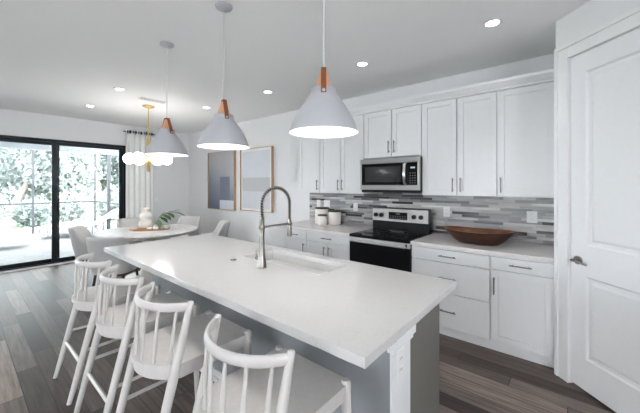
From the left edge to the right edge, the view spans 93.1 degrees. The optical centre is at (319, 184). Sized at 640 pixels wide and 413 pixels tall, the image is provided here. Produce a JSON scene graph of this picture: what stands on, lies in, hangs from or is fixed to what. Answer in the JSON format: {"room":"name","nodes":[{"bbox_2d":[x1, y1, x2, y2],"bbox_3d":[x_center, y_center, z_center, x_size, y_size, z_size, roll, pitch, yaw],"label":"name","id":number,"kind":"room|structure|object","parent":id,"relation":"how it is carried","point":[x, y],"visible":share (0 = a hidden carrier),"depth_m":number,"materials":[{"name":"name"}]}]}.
{"room":"kitchen","nodes":[
{"label":"kitchen","id":0,"kind":"room"},
{"bbox_2d":[0,108,188,239],"bbox_3d":[-5.920,0.100,4.650,0.150,2.800,7.980,0,0,40],"label":"wall","id":1,"kind":"structure","parent":0,"point":[171,181],"depth_m":6.36,"materials":[{"name":"paint"}]},
{"bbox_2d":[0,260,74,273],"bbox_3d":[-6.103,1.485,4.308,0.034,0.030,5.920,0,0,40],"label":"trim","id":2,"kind":"structure","parent":1,"relation":"attached to","point":[27,268],"depth_m":5.47,"materials":[{"name":"white paint"}]},
{"bbox_2d":[0,135,125,271],"bbox_3d":[-6.163,0.323,4.358,0.120,2.355,5.920,0,0,40],"label":"door","id":3,"kind":"structure","parent":1,"relation":"in","point":[55,144],"depth_m":5.72,"materials":[{"name":"black metal"}]},
{"bbox_3d":[-4.025,-1.155,6.748,0.081,0.022,0.630,0,0,40],"label":"curtain rod","id":4,"kind":"object","parent":1,"relation":"attached to","visible":0},
{"bbox_2d":[126,129,152,221],"bbox_3d":[-4.003,0.142,6.728,0.072,2.685,0.553,0,0,40],"label":"curtain","id":5,"kind":"object","parent":4,"relation":"hanging from","point":[139,182],"visible":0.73,"depth_m":6.68,"materials":[{"name":"white fabric"}]},
{"bbox_2d":[0,0,589,133],"bbox_3d":[-1.691,-1.360,1.133,11.150,0.120,8.280,0,0,40],"label":"ceiling","id":6,"kind":"structure","parent":0,"point":[58,57],"depth_m":2.89,"materials":[{"name":"paint"}]},
{"bbox_2d":[113,87,125,90],"bbox_3d":[-2.713,-1.296,4.104,0.152,0.007,0.152,0,0,40],"label":"recessed light","id":7,"kind":"object","parent":6,"relation":"in","point":[115,88],"visible":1,"depth_m":4.10,"materials":[{"name":"white plastic"}]},
{"bbox_2d":[123,152,171,171],"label":"globe chandelier","id":8,"kind":"object","parent":6,"relation":"hanging from","point":[138,158],"depth_m":4.81,"materials":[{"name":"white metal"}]},
{"bbox_2d":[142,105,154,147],"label":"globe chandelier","id":9,"kind":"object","parent":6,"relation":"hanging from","point":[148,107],"depth_m":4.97,"materials":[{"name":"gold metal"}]},
{"bbox_2d":[137,96,167,103],"bbox_3d":[-2.556,-1.296,4.636,0.150,0.006,0.400,0,0,40],"label":"ceiling vent","id":10,"kind":"object","parent":6,"relation":"in","point":[140,97],"visible":1,"depth_m":4.64,"materials":[{"name":"white metal"}]},
{"bbox_2d":[144,41,187,156],"bbox_3d":[-1.411,-0.787,2.792,0.364,1.025,0.364,0,0,40],"label":"pendant lamp","id":11,"kind":"object","parent":6,"relation":"hanging from","point":[166,143],"visible":1,"depth_m":2.72,"materials":[{"name":"white metal"}]},
{"bbox_2d":[197,1,248,149],"bbox_3d":[-0.698,-0.787,2.200,0.364,1.025,0.364,0,0,40],"label":"pendant lamp","id":12,"kind":"object","parent":6,"relation":"hanging from","point":[222,133],"visible":1,"depth_m":2.13,"materials":[{"name":"white metal"}]},
{"bbox_2d":[262,90,272,93],"bbox_3d":[-0.729,-1.296,4.222,0.152,0.007,0.152,0,0,40],"label":"recessed light","id":13,"kind":"object","parent":6,"relation":"in","point":[263,91],"visible":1,"depth_m":4.20,"materials":[{"name":"white plastic"}]},
{"bbox_2d":[289,0,357,137],"bbox_3d":[0.020,-0.787,1.603,0.364,1.025,0.364,0,0,40],"label":"pendant lamp","id":14,"kind":"object","parent":6,"relation":"hanging from","point":[323,114],"visible":1,"depth_m":1.51,"materials":[{"name":"white metal"}]},
{"bbox_2d":[355,61,368,66],"bbox_3d":[0.454,-1.296,3.251,0.152,0.007,0.152,0,0,40],"label":"recessed light","id":15,"kind":"object","parent":6,"relation":"in","point":[360,63],"visible":1,"depth_m":3.24,"materials":[{"name":"white plastic"}]},
{"bbox_2d":[482,18,502,27],"bbox_3d":[1.382,-1.296,2.428,0.152,0.007,0.152,0,0,40],"label":"recessed light","id":16,"kind":"object","parent":6,"relation":"in","point":[492,22],"visible":1,"depth_m":2.42,"materials":[{"name":"white plastic"}]},
{"bbox_2d":[0,261,615,412],"bbox_3d":[-1.691,1.550,1.133,11.150,0.100,8.280,0,0,40],"label":"floor","id":17,"kind":"structure","parent":0,"point":[36,305],"depth_m":2.42,"materials":[{"name":"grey wood"}]},
{"bbox_2d":[68,225,93,261],"bbox_3d":[-3.604,1.075,4.808,0.594,0.853,0.515,0,0,-21],"label":"dining chair","id":18,"kind":"object","parent":17,"relation":"on","point":[78,233],"visible":0.25,"depth_m":4.56,"materials":[{"name":"grey fabric"}]},
{"bbox_2d":[53,252,160,405],"bbox_3d":[-1.694,1.030,2.436,0.492,0.941,0.619,0,0,40],"label":"bar stool","id":19,"kind":"object","parent":17,"relation":"on","point":[84,298],"visible":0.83,"depth_m":2.25,"materials":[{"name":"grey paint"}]},
{"bbox_2d":[85,237,138,285],"bbox_3d":[-2.710,1.075,3.993,0.515,0.853,0.594,0,0,-5],"label":"dining chair","id":20,"kind":"object","parent":17,"relation":"on","point":[96,245],"visible":0.56,"depth_m":3.76,"materials":[{"name":"grey fabric"}]},
{"bbox_2d":[116,217,141,243],"bbox_3d":[-3.566,1.075,5.803,0.594,0.853,0.515,0,0,43],"label":"dining chair","id":21,"kind":"object","parent":17,"relation":"on","point":[123,222],"visible":0.16,"depth_m":5.90,"materials":[{"name":"grey fabric"}]},
{"bbox_2d":[127,240,141,243],"bbox_3d":[-3.520,1.080,5.761,0.470,0.110,0.430,0,0,43],"label":"seat cushion","id":22,"kind":"object","parent":21,"relation":"on","point":[129,241],"depth_m":5.58,"materials":[{"name":"grey fabric"}]},
{"bbox_2d":[74,264,198,412],"bbox_3d":[-1.221,1.030,2.043,0.492,0.941,0.619,0,0,40],"label":"bar stool","id":23,"kind":"object","parent":17,"relation":"on","point":[116,321],"visible":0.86,"depth_m":1.90,"materials":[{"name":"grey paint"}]},
{"bbox_2d":[93,224,197,280],"bbox_3d":[-2.825,1.120,5.016,1.500,0.760,1.500,0,0,40],"label":"dining table","id":24,"kind":"object","parent":17,"relation":"on","point":[175,229],"visible":0.64,"depth_m":4.80,"materials":[{"name":"white stone"}]},
{"bbox_2d":[129,228,168,230],"bbox_3d":[-2.817,0.731,4.987,0.590,0.018,0.281,0,0,-16],"label":"serving board","id":25,"kind":"object","parent":24,"relation":"on","point":[136,229],"visible":0.77,"depth_m":4.91,"materials":[{"name":"orange wood"}]},
{"bbox_2d":[138,207,152,228],"bbox_3d":[-2.882,0.548,5.011,0.212,0.347,0.212,0,0,40],"label":"vase","id":26,"kind":"object","parent":25,"relation":"on","point":[145,215],"visible":0.98,"depth_m":4.95,"materials":[{"name":"white ceramic"}]},
{"bbox_2d":[147,227,158,229],"bbox_3d":[-2.709,0.702,4.910,0.182,0.043,0.043,0,0,1],"label":"roll","id":27,"kind":"object","parent":25,"relation":"on","point":[151,228],"visible":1,"depth_m":4.90,"materials":[{"name":"white fabric"}]},
{"bbox_2d":[154,210,184,227],"bbox_3d":[-2.498,0.567,5.036,0.500,0.308,0.215,0,0,-15],"label":"potted plant","id":28,"kind":"object","parent":25,"relation":"on","point":[158,223],"visible":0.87,"depth_m":5.00,"materials":[{"name":"green plant"}]},
{"bbox_2d":[116,282,251,412],"bbox_3d":[-0.759,1.030,1.659,0.492,0.941,0.619,0,0,40],"label":"bar stool","id":29,"kind":"object","parent":17,"relation":"on","point":[170,353],"visible":0.88,"depth_m":1.53,"materials":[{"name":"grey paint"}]},
{"bbox_2d":[169,216,200,238],"bbox_3d":[-2.719,1.075,6.108,0.515,0.853,0.594,0,0,9],"label":"dining chair","id":30,"kind":"object","parent":17,"relation":"on","point":[188,220],"visible":0.28,"depth_m":6.30,"materials":[{"name":"grey fabric"}]},
{"bbox_2d":[169,234,187,238],"bbox_3d":[-2.729,1.080,6.047,0.430,0.110,0.470,0,0,9],"label":"seat cushion","id":31,"kind":"object","parent":30,"relation":"on","point":[185,235],"depth_m":6.03,"materials":[{"name":"grey fabric"}]},
{"bbox_2d":[199,220,229,236],"bbox_3d":[-1.912,1.075,5.374,0.594,0.853,0.515,0,0,-25],"label":"dining chair","id":32,"kind":"object","parent":17,"relation":"on","point":[222,228],"visible":0.2,"depth_m":5.32,"materials":[{"name":"grey fabric"}]},
{"bbox_2d":[192,314,350,412],"bbox_3d":[-0.231,1.030,1.220,0.492,0.941,0.619,0,0,40],"label":"bar stool","id":33,"kind":"object","parent":17,"relation":"on","point":[281,380],"visible":1,"depth_m":1.20,"materials":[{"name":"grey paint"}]},
{"bbox_2d":[152,274,438,412],"bbox_3d":[-0.448,1.064,2.479,2.682,0.872,0.723,0,0,40],"label":"kitchen island","id":34,"kind":"object","parent":17,"relation":"on","point":[375,388],"visible":0.26,"depth_m":1.67,"materials":[{"name":"paint"}]},
{"bbox_2d":[104,234,456,368],"bbox_3d":[-0.596,0.607,2.345,2.836,0.041,1.068,0,0,40],"label":"island countertop","id":35,"kind":"structure","parent":34,"relation":"on","point":[353,312],"depth_m":1.72,"materials":[{"name":"white stone"}]},
{"bbox_2d":[255,186,291,267],"bbox_3d":[-0.348,0.295,2.272,0.113,0.581,0.332,0,0,40],"label":"kitchen faucet","id":36,"kind":"object","parent":35,"relation":"on","point":[261,263],"visible":1,"depth_m":2.16,"materials":[{"name":"silver metal"}]},
{"bbox_2d":[252,254,336,274],"bbox_3d":[-0.220,0.657,2.371,0.866,0.060,0.371,0,0,40],"label":"sink","id":37,"kind":"object","parent":35,"relation":"in","point":[311,267],"visible":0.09,"depth_m":2.52,"materials":[{"name":"white ceramic"}]},
{"bbox_2d":[396,346,404,381],"bbox_3d":[0.381,0.845,1.432,0.009,0.135,0.085,0,0,40],"label":"power outlet","id":38,"kind":"object","parent":34,"relation":"attached to","point":[400,355],"visible":0.94,"depth_m":1.43,"materials":[{"name":"white plastic"}]},
{"bbox_2d":[284,228,306,251],"bbox_3d":[-0.141,1.061,4.540,0.448,0.878,0.756,0,0,40],"label":"base cabinet","id":39,"kind":"object","parent":17,"relation":"on","point":[297,241],"visible":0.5,"depth_m":4.25,"materials":[{"name":"white paint"}]},
{"bbox_2d":[307,231,349,260],"bbox_3d":[0.311,1.061,4.164,0.727,0.878,0.756,0,0,40],"label":"base cabinet","id":40,"kind":"object","parent":17,"relation":"on","point":[331,245],"visible":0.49,"depth_m":3.88,"materials":[{"name":"white paint"}]},
{"bbox_2d":[277,220,372,235],"bbox_3d":[0.091,0.604,4.348,1.300,0.036,0.733,0,0,40],"label":"countertop","id":41,"kind":"structure","parent":40,"relation":"on","point":[342,229],"depth_m":4.18,"materials":[{"name":"white stone"}]},
{"bbox_2d":[315,207,328,223],"bbox_3d":[0.030,0.462,4.618,0.214,0.246,0.214,0,0,40],"label":"canister","id":42,"kind":"object","parent":41,"relation":"on","point":[318,210],"visible":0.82,"depth_m":4.54,"materials":[{"name":"beige ceramic"}]},
{"bbox_2d":[318,214,326,225],"bbox_3d":[0.034,0.507,4.420,0.139,0.156,0.139,0,0,40],"label":"canister","id":43,"kind":"object","parent":41,"relation":"on","point":[322,218],"visible":0.99,"depth_m":4.36,"materials":[{"name":"beige ceramic"}]},
{"bbox_2d":[328,210,340,224],"bbox_3d":[0.218,0.482,4.540,0.200,0.206,0.200,0,0,40],"label":"canister","id":44,"kind":"object","parent":41,"relation":"on","point":[334,216],"visible":1,"depth_m":4.46,"materials":[{"name":"beige ceramic"}]},
{"bbox_2d":[349,207,431,271],"bbox_3d":[0.858,0.897,3.658,0.756,1.205,0.778,0,0,40],"label":"range","id":45,"kind":"object","parent":17,"relation":"on","point":[377,246],"visible":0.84,"depth_m":3.56,"materials":[{"name":"black metal"}]},
{"bbox_2d":[349,228,431,243],"bbox_3d":[0.851,0.598,3.648,0.756,0.033,0.662,0,0,40],"label":"cooktop","id":46,"kind":"object","parent":45,"relation":"in","point":[381,235],"depth_m":3.54,"materials":[{"name":"black glass"}]},
{"bbox_2d":[389,230,405,232],"bbox_3d":[0.962,0.575,3.752,0.225,0.013,0.135,0,0,40],"label":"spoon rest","id":47,"kind":"object","parent":45,"relation":"on","point":[398,231],"visible":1,"depth_m":3.76,"materials":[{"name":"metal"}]},
{"bbox_2d":[412,245,490,339],"bbox_3d":[1.459,1.061,3.209,0.736,0.878,0.756,0,0,40],"label":"base cabinet","id":48,"kind":"object","parent":17,"relation":"on","point":[467,309],"visible":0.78,"depth_m":2.86,"materials":[{"name":"white paint"}]},
{"bbox_2d":[410,233,553,262],"bbox_3d":[1.637,0.604,3.063,1.196,0.036,0.733,0,0,40],"label":"countertop","id":49,"kind":"structure","parent":48,"relation":"on","point":[541,252],"depth_m":2.84,"materials":[{"name":"white stone"}]},
{"bbox_2d":[436,226,526,245],"bbox_3d":[1.594,0.513,3.058,0.820,0.143,0.390,0,0,36],"label":"dough bowl","id":50,"kind":"object","parent":49,"relation":"on","point":[477,236],"visible":1,"depth_m":2.96,"materials":[{"name":"brown wood"}]},
{"bbox_2d":[491,255,553,358],"bbox_3d":[1.917,1.061,2.828,0.456,0.878,0.756,0,0,40],"label":"base cabinet","id":51,"kind":"object","parent":17,"relation":"on","point":[522,290],"visible":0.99,"depth_m":2.56,"materials":[{"name":"white paint"}]},
{"bbox_2d":[439,325,553,367],"bbox_3d":[1.465,1.458,2.859,1.192,0.085,0.017,0,0,40],"label":"toe kick","id":52,"kind":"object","parent":51,"relation":"attached to","point":[540,359],"depth_m":2.72,"materials":[{"name":"white paint"}]},
{"bbox_2d":[189,54,553,247],"bbox_3d":[0.908,0.100,4.259,11.150,2.800,0.150,0,0,40],"label":"wall","id":53,"kind":"structure","parent":0,"point":[273,130],"depth_m":5.53,"materials":[{"name":"paint"}]},
{"bbox_2d":[208,150,235,210],"bbox_3d":[-2.181,-0.098,6.691,1.030,1.275,0.059,0,0,40],"label":"framed picture","id":54,"kind":"object","parent":53,"relation":"attached to","point":[221,165],"visible":0.91,"depth_m":6.65,"materials":[{"name":"brown wood"}]},
{"bbox_2d":[240,146,273,212],"bbox_3d":[-1.247,-0.105,5.914,0.960,1.240,0.059,0,0,40],"label":"framed picture","id":55,"kind":"object","parent":53,"relation":"attached to","point":[256,164],"visible":0.84,"depth_m":5.89,"materials":[{"name":"brown wood"}]},
{"bbox_2d":[299,137,319,192],"bbox_3d":[-0.057,-0.405,4.691,0.427,1.040,0.416,0,0,40],"label":"upper cabinet","id":56,"kind":"object","parent":53,"relation":"attached to","point":[309,148],"visible":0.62,"depth_m":4.56,"materials":[{"name":"white paint"}]},
{"bbox_2d":[320,114,377,193],"bbox_3d":[0.394,-0.405,4.316,0.745,1.040,0.416,0,0,40],"label":"upper cabinet","id":57,"kind":"object","parent":53,"relation":"attached to","point":[340,158],"visible":0.63,"depth_m":4.15,"materials":[{"name":"white paint"}]},
{"bbox_2d":[348,69,553,115],"bbox_3d":[0.970,-0.973,3.827,3.198,0.095,0.425,0,0,40],"label":"crown molding","id":58,"kind":"structure","parent":57,"relation":"on","point":[545,76],"depth_m":3.16,"materials":[{"name":"white paint"}]},
{"bbox_2d":[364,104,421,158],"bbox_3d":[0.975,-0.632,3.833,0.767,0.585,0.416,0,0,40],"label":"upper cabinet","id":59,"kind":"object","parent":53,"relation":"attached to","point":[394,133],"visible":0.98,"depth_m":3.67,"materials":[{"name":"white paint"}]},
{"bbox_2d":[360,156,421,192],"bbox_3d":[0.944,-0.116,3.789,0.774,0.412,0.518,0,0,40],"label":"microwave","id":60,"kind":"object","parent":59,"relation":"attached to","point":[400,174],"visible":0.97,"depth_m":3.59,"materials":[{"name":"silver metal"}]},
{"bbox_2d":[310,192,553,243],"bbox_3d":[1.083,0.475,4.008,3.259,0.850,0.011,0,0,40],"label":"backsplash","id":61,"kind":"structure","parent":53,"relation":"attached to","point":[485,212],"depth_m":3.52,"materials":[{"name":"grey tile"}]},
{"bbox_2d":[324,200,329,207],"bbox_3d":[0.108,0.300,4.806,0.120,0.118,0.010,0,0,40],"label":"light switch","id":62,"kind":"object","parent":61,"relation":"attached to","point":[326,202],"visible":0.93,"depth_m":4.79,"materials":[{"name":"white plastic"}]},
{"bbox_2d":[353,203,357,210],"bbox_3d":[0.522,0.325,4.462,0.075,0.118,0.009,0,0,40],"label":"power outlet","id":63,"kind":"object","parent":61,"relation":"attached to","point":[355,205],"visible":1,"depth_m":4.46,"materials":[{"name":"white plastic"}]},
{"bbox_2d":[443,207,449,216],"bbox_3d":[1.518,0.322,3.633,0.075,0.118,0.009,0,0,40],"label":"power outlet","id":64,"kind":"object","parent":61,"relation":"attached to","point":[446,210],"visible":1,"depth_m":3.63,"materials":[{"name":"white plastic"}]},
{"bbox_2d":[527,211,536,222],"bbox_3d":[2.165,0.328,3.096,0.090,0.118,0.009,0,0,40],"label":"power outlet","id":65,"kind":"object","parent":61,"relation":"attached to","point":[531,215],"visible":1,"depth_m":3.09,"materials":[{"name":"white plastic"}]},
{"bbox_2d":[422,91,496,196],"bbox_3d":[1.559,-0.405,3.347,0.752,1.040,0.416,0,0,40],"label":"upper cabinet","id":66,"kind":"object","parent":53,"relation":"attached to","point":[459,135],"visible":1,"depth_m":3.19,"materials":[{"name":"white paint"}]},
{"bbox_2d":[497,82,553,197],"bbox_3d":[2.020,-0.405,2.964,0.448,1.040,0.416,0,0,40],"label":"upper cabinet","id":67,"kind":"object","parent":53,"relation":"attached to","point":[525,115],"visible":0.99,"depth_m":2.83,"materials":[{"name":"white paint"}]},
{"bbox_2d":[556,0,639,48],"bbox_3d":[2.044,0.100,1.227,0.110,2.800,2.400,0,0,-5],"label":"wall","id":68,"kind":"structure","parent":0,"point":[593,14],"depth_m":2.14,"materials":[{"name":"paint"}]},
{"bbox_2d":[554,6,639,382],"bbox_3d":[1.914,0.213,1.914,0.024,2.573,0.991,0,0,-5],"label":"trim","id":69,"kind":"structure","parent":68,"relation":"attached to","point":[630,20],"depth_m":2.32,"materials":[{"name":"white paint"}]},
{"bbox_2d":[570,27,639,412],"bbox_3d":[1.922,0.263,1.915,0.102,2.443,0.763,0,0,-5],"label":"door","id":70,"kind":"structure","parent":68,"relation":"in","point":[605,78],"depth_m":2.03,"materials":[{"name":"white paint"}]},
{"label":"outside","id":71,"kind":"structure","parent":0,"visible":0},
{"bbox_2d":[0,195,117,230],"bbox_3d":[-25.481,1.690,27.695,45.400,0.220,90.000,0,0,40],"label":"ground","id":72,"kind":"structure","parent":71,"point":[8,226],"depth_m":13.88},
{"bbox_2d":[0,193,9,219],"bbox_3d":[-12.058,0.914,10.879,1.349,1.760,1.348,0,0,12],"label":"shrub","id":73,"kind":"object","parent":72,"relation":"on","point":[4,207],"visible":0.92,"depth_m":11.26,"materials":[{"name":"green plant"}]},
{"bbox_2d":[0,152,30,198],"bbox_3d":[-18.935,-2.413,16.663,5.489,8.529,6.090,0,0,43],"label":"leafy tree","id":74,"kind":"object","parent":72,"relation":"on","point":[6,152],"visible":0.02,"depth_m":17.07,"materials":[{"name":"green plant"}]},
{"bbox_2d":[0,148,46,215],"bbox_3d":[-14.265,-1.857,14.893,4.019,7.220,3.970,0,0,3],"label":"leafy tree","id":75,"kind":"object","parent":72,"relation":"on","point":[6,184],"visible":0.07,"depth_m":14.26,"materials":[{"name":"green plant"}]},
{"bbox_2d":[7,195,50,227],"bbox_3d":[-10.938,1.078,11.572,1.287,1.388,1.348,0,0,-1],"label":"shrub","id":76,"kind":"object","parent":72,"relation":"on","point":[42,212],"visible":0.87,"depth_m":11.36,"materials":[{"name":"green plant"}]},
{"bbox_2d":[0,148,76,223],"bbox_3d":[-12.371,-0.534,13.313,2.593,4.381,2.185,0,0,-20],"label":"leafy tree","id":77,"kind":"object","parent":72,"relation":"on","point":[20,159],"visible":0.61,"depth_m":12.78,"materials":[{"name":"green plant"}]},
{"bbox_2d":[27,152,106,215],"bbox_3d":[-12.138,-1.155,14.522,3.060,6.218,3.467,0,0,40],"label":"leafy tree","id":78,"kind":"object","parent":72,"relation":"on","point":[75,180],"visible":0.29,"depth_m":14.33,"materials":[{"name":"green plant"}]},
{"bbox_2d":[48,189,90,221],"bbox_3d":[-10.413,0.942,12.688,1.339,1.602,1.410,0,0,40],"label":"shrub","id":79,"kind":"object","parent":72,"relation":"on","point":[71,210],"visible":0.9,"depth_m":12.54,"materials":[{"name":"green plant"}]},
{"bbox_2d":[77,154,117,210],"bbox_3d":[-12.603,-1.906,17.913,4.021,7.035,4.733,0,0,40],"label":"leafy tree","id":80,"kind":"object","parent":72,"relation":"on","point":[102,180],"visible":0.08,"depth_m":17.26,"materials":[{"name":"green plant"}]},
{"bbox_2d":[93,188,117,219],"bbox_3d":[-9.395,0.921,13.673,1.423,1.679,1.446,0,0,40],"label":"shrub","id":81,"kind":"object","parent":72,"relation":"on","point":[103,206],"visible":0.43,"depth_m":13.36,"materials":[{"name":"green plant"}]},
{"bbox_2d":[100,155,117,193],"bbox_3d":[-10.621,-1.684,17.907,3.595,6.599,4.151,0,0,40],"label":"leafy tree","id":82,"kind":"object","parent":72,"relation":"on","point":[114,177],"visible":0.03,"depth_m":16.62,"materials":[{"name":"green plant"}]},
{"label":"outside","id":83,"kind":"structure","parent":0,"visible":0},
{"bbox_2d":[0,232,94,264],"bbox_3d":[-6.575,1.585,7.420,4.400,0.110,15.000,0,0,40],"label":"patio","id":84,"kind":"structure","parent":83,"point":[28,249],"depth_m":7.19,"materials":[{"name":"white concrete"}]},
{"bbox_2d":[0,231,27,237],"bbox_3d":[-8.204,1.365,7.009,2.030,0.330,0.620,0,0,-38],"label":"sun lounger","id":85,"kind":"object","parent":84,"relation":"on","point":[10,234],"visible":1,"depth_m":7.35,"materials":[{"name":"white fabric"}]},
{"bbox_2d":[34,209,117,238],"bbox_3d":[-7.245,1.144,9.127,1.890,0.772,0.620,0,0,-22],"label":"sun lounger","id":86,"kind":"object","parent":84,"relation":"on","point":[47,228],"visible":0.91,"depth_m":9.00,"materials":[{"name":"white fabric"}]},
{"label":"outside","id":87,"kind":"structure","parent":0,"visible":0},
{"bbox_2d":[0,222,116,240],"bbox_3d":[-9.267,1.587,9.658,2.600,0.105,15.000,0,0,40],"label":"pool deck","id":88,"kind":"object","parent":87,"point":[29,234],"visible":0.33,"depth_m":9.79,"materials":[{"name":"white concrete"}]},
{"bbox_2d":[0,150,117,233],"bbox_3d":[-8.957,-0.230,7.238,3.030,3.530,6.725,0,0,40],"label":"screen enclosure","id":89,"kind":"object","parent":88,"relation":"on","point":[108,202],"visible":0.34,"depth_m":9.74,"materials":[{"name":"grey metal"}]},
{"bbox_2d":[60,211,117,232],"bbox_3d":[-7.396,1.149,9.795,1.890,0.772,0.620,0,0,-18],"label":"sun lounger","id":90,"kind":"object","parent":88,"relation":"on","point":[104,221],"visible":0.63,"depth_m":9.74,"materials":[{"name":"white fabric"}]},
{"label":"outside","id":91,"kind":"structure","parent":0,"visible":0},
{"bbox_2d":[0,141,117,154],"bbox_3d":[-6.504,-1.080,6.059,2.550,0.440,13.000,0,0,40],"label":"ceiling","id":92,"kind":"structure","parent":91,"point":[12,145],"depth_m":7.72,"materials":[{"name":"white paint"}]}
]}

